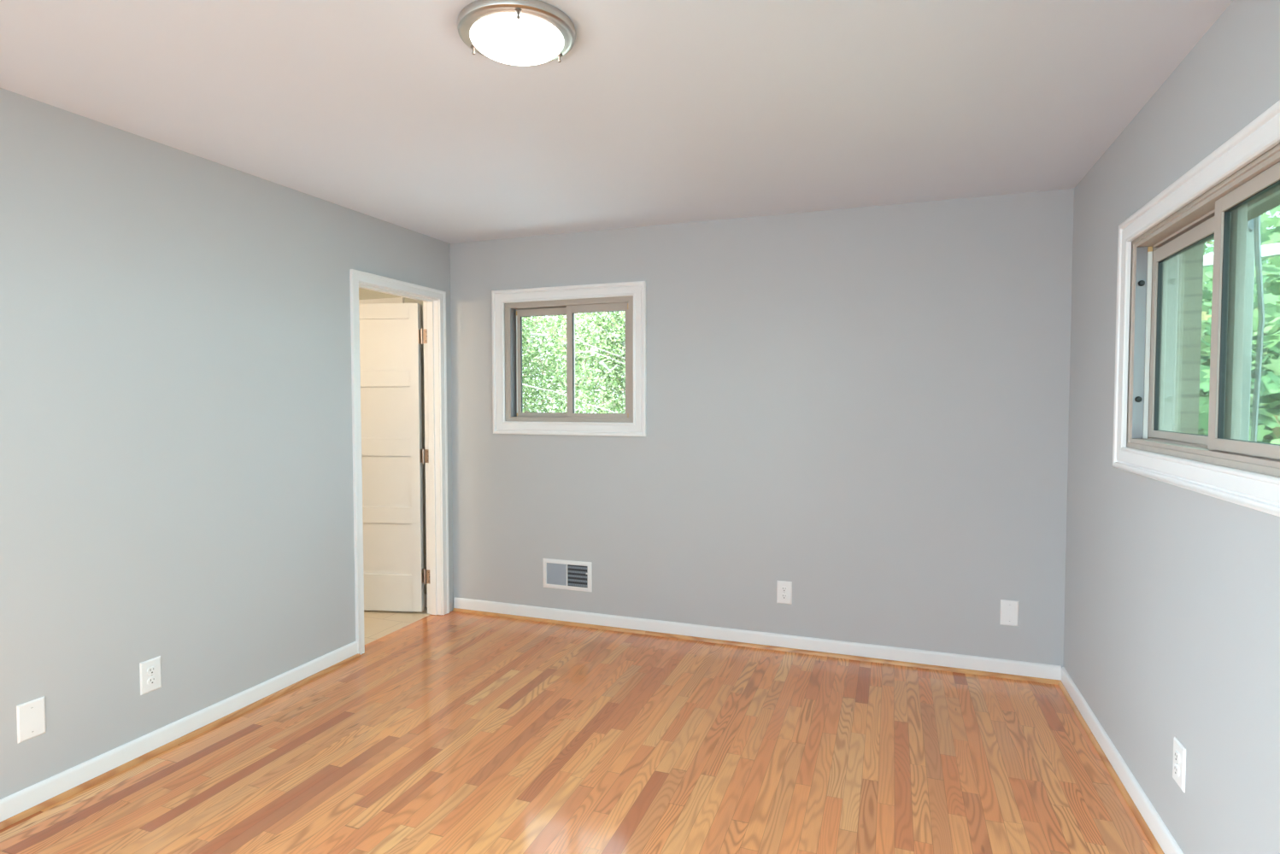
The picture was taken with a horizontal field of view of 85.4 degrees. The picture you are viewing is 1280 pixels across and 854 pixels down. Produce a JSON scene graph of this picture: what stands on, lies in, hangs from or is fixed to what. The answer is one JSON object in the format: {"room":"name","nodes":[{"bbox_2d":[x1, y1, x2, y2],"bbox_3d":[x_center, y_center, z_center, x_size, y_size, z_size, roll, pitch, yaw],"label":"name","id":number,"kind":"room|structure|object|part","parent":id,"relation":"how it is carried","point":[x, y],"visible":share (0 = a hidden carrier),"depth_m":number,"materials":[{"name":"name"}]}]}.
{"room":"empty bedroom","nodes":[
{"label":"empty bedroom","id":0,"kind":"room"},
{"bbox_2d":[0,88,453,799],"bbox_3d":[-2.125,0.076,2.427,0.115,2.510,4.750,1,2,20],"label":"wall","id":1,"kind":"structure","parent":0,"point":[176,441],"depth_m":2.79,"materials":[{"name":"grey paint"}]},
{"bbox_2d":[16,696,46,744],"bbox_3d":[-2.088,1.005,2.383,0.007,0.129,0.083,1,2,20],"label":"blank wall plate","id":2,"kind":"object","parent":1,"relation":"attached to","point":[31,715],"visible":1,"depth_m":2.38,"materials":[{"name":"white plastic"}]},
{"bbox_2d":[139,656,161,695],"bbox_3d":[-1.946,0.990,2.765,0.010,0.129,0.083,1,2,20],"label":"outlet","id":3,"kind":"object","parent":1,"relation":"attached to","point":[149,671],"visible":1,"depth_m":2.76,"materials":[{"name":"white plastic"}]},
{"bbox_2d":[146,676,156,685],"bbox_3d":[-1.944,1.011,2.765,0.004,0.029,0.035,1,2,20],"label":"receptacle","id":4,"kind":"object","parent":3,"relation":"attached to","point":[150,680],"depth_m":2.76,"materials":[{"name":"white plastic"}]},
{"bbox_2d":[146,666,156,675],"bbox_3d":[-1.944,0.970,2.764,0.004,0.029,0.035,1,2,20],"label":"receptacle","id":5,"kind":"object","parent":3,"relation":"attached to","point":[150,670],"depth_m":2.76,"materials":[{"name":"white plastic"}]},
{"bbox_2d":[0,640,358,822],"bbox_3d":[-2.218,1.292,2.028,0.012,0.089,3.850,1,2,20],"label":"baseboard","id":6,"kind":"structure","parent":1,"relation":"attached to","point":[13,805],"depth_m":2.78,"materials":[{"name":"white paint"}]},
{"bbox_2d":[0,653,360,830],"bbox_3d":[-2.206,1.327,2.025,0.013,0.020,3.850,1,2,20],"label":"trim","id":7,"kind":"structure","parent":1,"relation":"attached to","point":[10,821],"depth_m":2.78,"materials":[{"name":"brown wood"}]},
{"bbox_2d":[349,269,449,655],"bbox_3d":[-1.810,0.186,4.324,0.856,2.121,0.836,1,2,20],"label":"door","id":8,"kind":"structure","parent":1,"relation":"in","point":[387,339],"depth_m":4.57,"materials":[{"name":"white paint"}]},
{"bbox_3d":[-1.774,-0.544,4.589,0.546,0.343,0.010,0,2,6],"label":"panel","id":9,"kind":"part","parent":8,"relation":"part of","materials":[{"name":"white paint"}]},
{"bbox_3d":[-1.774,-0.097,4.605,0.546,0.346,0.010,0,2,6],"label":"panel","id":10,"kind":"part","parent":8,"relation":"part of","materials":[{"name":"white paint"}]},
{"bbox_3d":[-1.773,0.360,4.622,0.546,0.348,0.010,0,2,6],"label":"panel","id":11,"kind":"part","parent":8,"relation":"part of","materials":[{"name":"white paint"}]},
{"bbox_3d":[-1.773,0.809,4.639,0.546,0.351,0.010,0,2,6],"label":"panel","id":12,"kind":"part","parent":8,"relation":"part of","materials":[{"name":"white paint"}]},
{"bbox_2d":[364,607,430,645],"bbox_3d":[-2.732,1.294,3.973,2.114,0.059,2.550,1,2,20],"label":"floor tile","id":13,"kind":"structure","parent":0,"point":[378,625],"depth_m":4.45,"materials":[{"name":"tile"}]},
{"bbox_2d":[0,610,1156,853],"bbox_3d":[-0.354,1.370,1.883,3.785,0.060,4.850,1,2,20],"label":"floor","id":14,"kind":"structure","parent":0,"point":[453,732],"depth_m":2.69,"materials":[{"name":"red wood"}]},
{"bbox_2d":[0,0,1233,243],"bbox_3d":[-0.367,-1.181,1.738,3.730,0.190,4.950,1,2,20],"label":"ceiling","id":15,"kind":"structure","parent":0,"point":[657,112],"depth_m":2.32,"materials":[{"name":"paint"}]},
{"bbox_2d":[457,0,575,65],"bbox_3d":[-0.338,-1.068,1.914,0.320,0.074,0.320,1,2,20],"label":"ceiling light","id":16,"kind":"object","parent":15,"relation":"attached to","point":[518,32],"visible":1,"depth_m":1.84,"materials":[{"name":"white glass"}]},
{"bbox_2d":[358,188,1074,668],"bbox_3d":[-0.585,-0.007,4.466,5.780,2.500,0.140,1,2,20],"label":"wall","id":17,"kind":"structure","parent":0,"point":[865,410],"depth_m":3.83,"materials":[{"name":"grey paint"}]},
{"bbox_2d":[358,297,404,304],"bbox_3d":[-2.046,-0.863,4.883,0.929,0.050,0.018,1,2,20],"label":"trim","id":18,"kind":"structure","parent":17,"relation":"attached to","point":[398,300],"depth_m":4.77,"materials":[{"name":"white paint"}]},
{"bbox_2d":[423,593,427,607],"bbox_3d":[-2.300,1.178,5.056,1.983,0.089,0.012,1,2,20],"label":"baseboard","id":19,"kind":"structure","parent":17,"relation":"attached to","point":[425,595],"depth_m":4.75,"materials":[{"name":"white paint"}]},
{"bbox_2d":[542,558,592,592],"bbox_3d":[-0.462,0.934,4.376,0.339,0.188,0.012,1,2,20],"label":"air vent","id":20,"kind":"object","parent":17,"relation":"in","point":[560,574],"visible":1,"depth_m":4.38,"materials":[{"name":"white metal"}]},
{"bbox_2d":[491,281,646,436],"bbox_3d":[-0.443,-0.413,4.366,1.053,0.925,0.122,1,2,20],"label":"window","id":21,"kind":"structure","parent":17,"relation":"in","point":[631,297],"depth_m":4.35,"materials":[{"name":"white paint"}]},
{"bbox_3d":[-0.607,-0.411,4.460,0.410,0.694,0.022,1,2,20],"label":"sash","id":22,"kind":"part","parent":21,"relation":"part of","materials":[{"name":"beige plastic"}]},
{"bbox_3d":[-0.440,-0.412,4.381,0.889,0.774,0.092,1,2,20],"label":"frame","id":23,"kind":"part","parent":21,"relation":"part of","materials":[{"name":"beige plastic"}]},
{"bbox_3d":[-0.260,-0.408,4.302,0.422,0.704,0.022,1,2,20],"label":"sash","id":24,"kind":"part","parent":21,"relation":"part of","materials":[{"name":"beige plastic"}]},
{"bbox_2d":[452,608,1059,685],"bbox_3d":[0.419,1.248,4.053,3.556,0.020,0.013,1,2,20],"label":"trim","id":25,"kind":"structure","parent":17,"relation":"attached to","point":[507,616],"depth_m":3.92,"materials":[{"name":"brown wood"}]},
{"bbox_2d":[454,597,1061,681],"bbox_3d":[0.423,1.213,4.064,3.556,0.089,0.012,1,2,20],"label":"baseboard","id":26,"kind":"structure","parent":17,"relation":"attached to","point":[976,663],"depth_m":3.92,"materials":[{"name":"white paint"}]},
{"bbox_2d":[776,581,792,604],"bbox_3d":[0.813,0.934,3.912,0.083,0.129,0.010,1,2,20],"label":"outlet","id":27,"kind":"object","parent":17,"relation":"attached to","point":[783,589],"visible":1,"depth_m":3.91,"materials":[{"name":"white plastic"}]},
{"bbox_2d":[780,593,787,598],"bbox_3d":[0.812,0.954,3.910,0.035,0.029,0.004,1,2,20],"label":"receptacle","id":28,"kind":"object","parent":27,"relation":"attached to","point":[783,595],"depth_m":3.91,"materials":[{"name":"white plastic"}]},
{"bbox_2d":[780,587,787,592],"bbox_3d":[0.812,0.913,3.909,0.035,0.029,0.004,1,2,20],"label":"receptacle","id":29,"kind":"object","parent":27,"relation":"attached to","point":[783,589],"depth_m":3.91,"materials":[{"name":"white plastic"}]},
{"bbox_2d":[1000,599,1019,626],"bbox_3d":[1.877,0.945,3.526,0.083,0.129,0.007,1,2,20],"label":"blank wall plate","id":30,"kind":"object","parent":17,"relation":"attached to","point":[1009,609],"visible":1,"depth_m":3.52,"materials":[{"name":"white plastic"}]},
{"bbox_2d":[1062,0,1279,853],"bbox_3d":[1.383,0.113,1.224,0.140,2.500,4.890,1,2,20],"label":"wall","id":31,"kind":"structure","parent":0,"point":[1171,627],"depth_m":2.12,"materials":[{"name":"grey paint"}]},
{"bbox_2d":[1057,681,1164,853],"bbox_3d":[1.274,1.354,1.229,0.013,0.020,4.738,1,2,20],"label":"trim","id":32,"kind":"structure","parent":31,"relation":"attached to","point":[1148,834],"depth_m":2.57,"materials":[{"name":"brown wood"}]},
{"bbox_2d":[1060,667,1183,853],"bbox_3d":[1.286,1.319,1.223,0.012,0.089,4.738,1,2,20],"label":"baseboard","id":33,"kind":"structure","parent":31,"relation":"attached to","point":[1163,836],"depth_m":2.51,"materials":[{"name":"white paint"}]},
{"bbox_2d":[1172,736,1186,792],"bbox_3d":[1.595,1.000,2.059,0.010,0.129,0.083,1,2,20],"label":"outlet","id":34,"kind":"object","parent":31,"relation":"attached to","point":[1179,752],"visible":1,"depth_m":2.04,"materials":[{"name":"white plastic"}]},
{"bbox_2d":[1174,764,1180,777],"bbox_3d":[1.593,1.020,2.061,0.004,0.029,0.035,1,2,20],"label":"receptacle","id":35,"kind":"object","parent":34,"relation":"attached to","point":[1177,767],"depth_m":2.05,"materials":[{"name":"white plastic"}]},
{"bbox_2d":[1174,751,1180,763],"bbox_3d":[1.593,0.979,2.059,0.004,0.029,0.035,1,2,20],"label":"receptacle","id":36,"kind":"object","parent":34,"relation":"attached to","point":[1177,754],"depth_m":2.05,"materials":[{"name":"white plastic"}]},
{"bbox_2d":[1112,99,1279,516],"bbox_3d":[1.502,-0.265,1.573,0.162,0.916,2.210,1,2,20],"label":"window","id":37,"kind":"structure","parent":31,"relation":"in","point":[1200,383],"depth_m":1.94,"materials":[{"name":"white paint"}]},
{"bbox_3d":[1.745,-0.286,2.201,0.022,0.671,0.663,1,2,20],"label":"sash","id":38,"kind":"part","parent":37,"relation":"part of","materials":[{"name":"beige plastic"}]},
{"bbox_3d":[1.747,-0.277,2.202,0.004,0.596,0.573,1,2,20],"label":"pane","id":39,"kind":"part","parent":37,"relation":"part of","materials":[{"name":"clear glass"}]},
{"bbox_3d":[1.377,-0.259,1.297,0.022,0.693,1.378,1,2,20],"label":"sash","id":40,"kind":"part","parent":37,"relation":"part of","materials":[{"name":"beige plastic"}]},
{"bbox_3d":[1.379,-0.255,1.296,0.004,0.618,1.286,1,2,20],"label":"pane","id":41,"kind":"part","parent":37,"relation":"part of","materials":[{"name":"clear glass"}]},
{"label":"outside","id":42,"kind":"structure","parent":0,"visible":0},
{"bbox_3d":[2.807,3.786,8.624,65.000,0.200,70.000,1,2,20],"label":"ground","id":43,"kind":"structure","parent":42,"visible":0},
{"bbox_3d":[0.870,3.614,10.602,8.000,0.040,11.600,1,2,20],"label":"gravel bed","id":44,"kind":"object","parent":43,"relation":"on","visible":0},
{"bbox_2d":[522,313,598,412],"bbox_3d":[-1.992,0.220,10.008,3.334,6.851,3.317,0,2,14],"label":"tree","id":45,"kind":"object","parent":44,"relation":"on","point":[526,361],"visible":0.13,"depth_m":9.69,"materials":[{"name":"green plant"}]},
{"bbox_2d":[522,311,625,413],"bbox_3d":[-1.425,-0.985,13.681,7.943,8.981,7.687,1,2,22],"label":"tree","id":46,"kind":"object","parent":44,"relation":"on","point":[578,314],"visible":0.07,"depth_m":13.15,"materials":[{"name":"green plant"}]},
{"bbox_2d":[522,311,625,413],"bbox_3d":[-0.032,0.275,8.882,3.163,6.823,3.167,0,2,-3],"label":"tree","id":47,"kind":"object","parent":44,"relation":"on","point":[608,366],"visible":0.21,"depth_m":8.76,"materials":[{"name":"green plant"}]}
]}

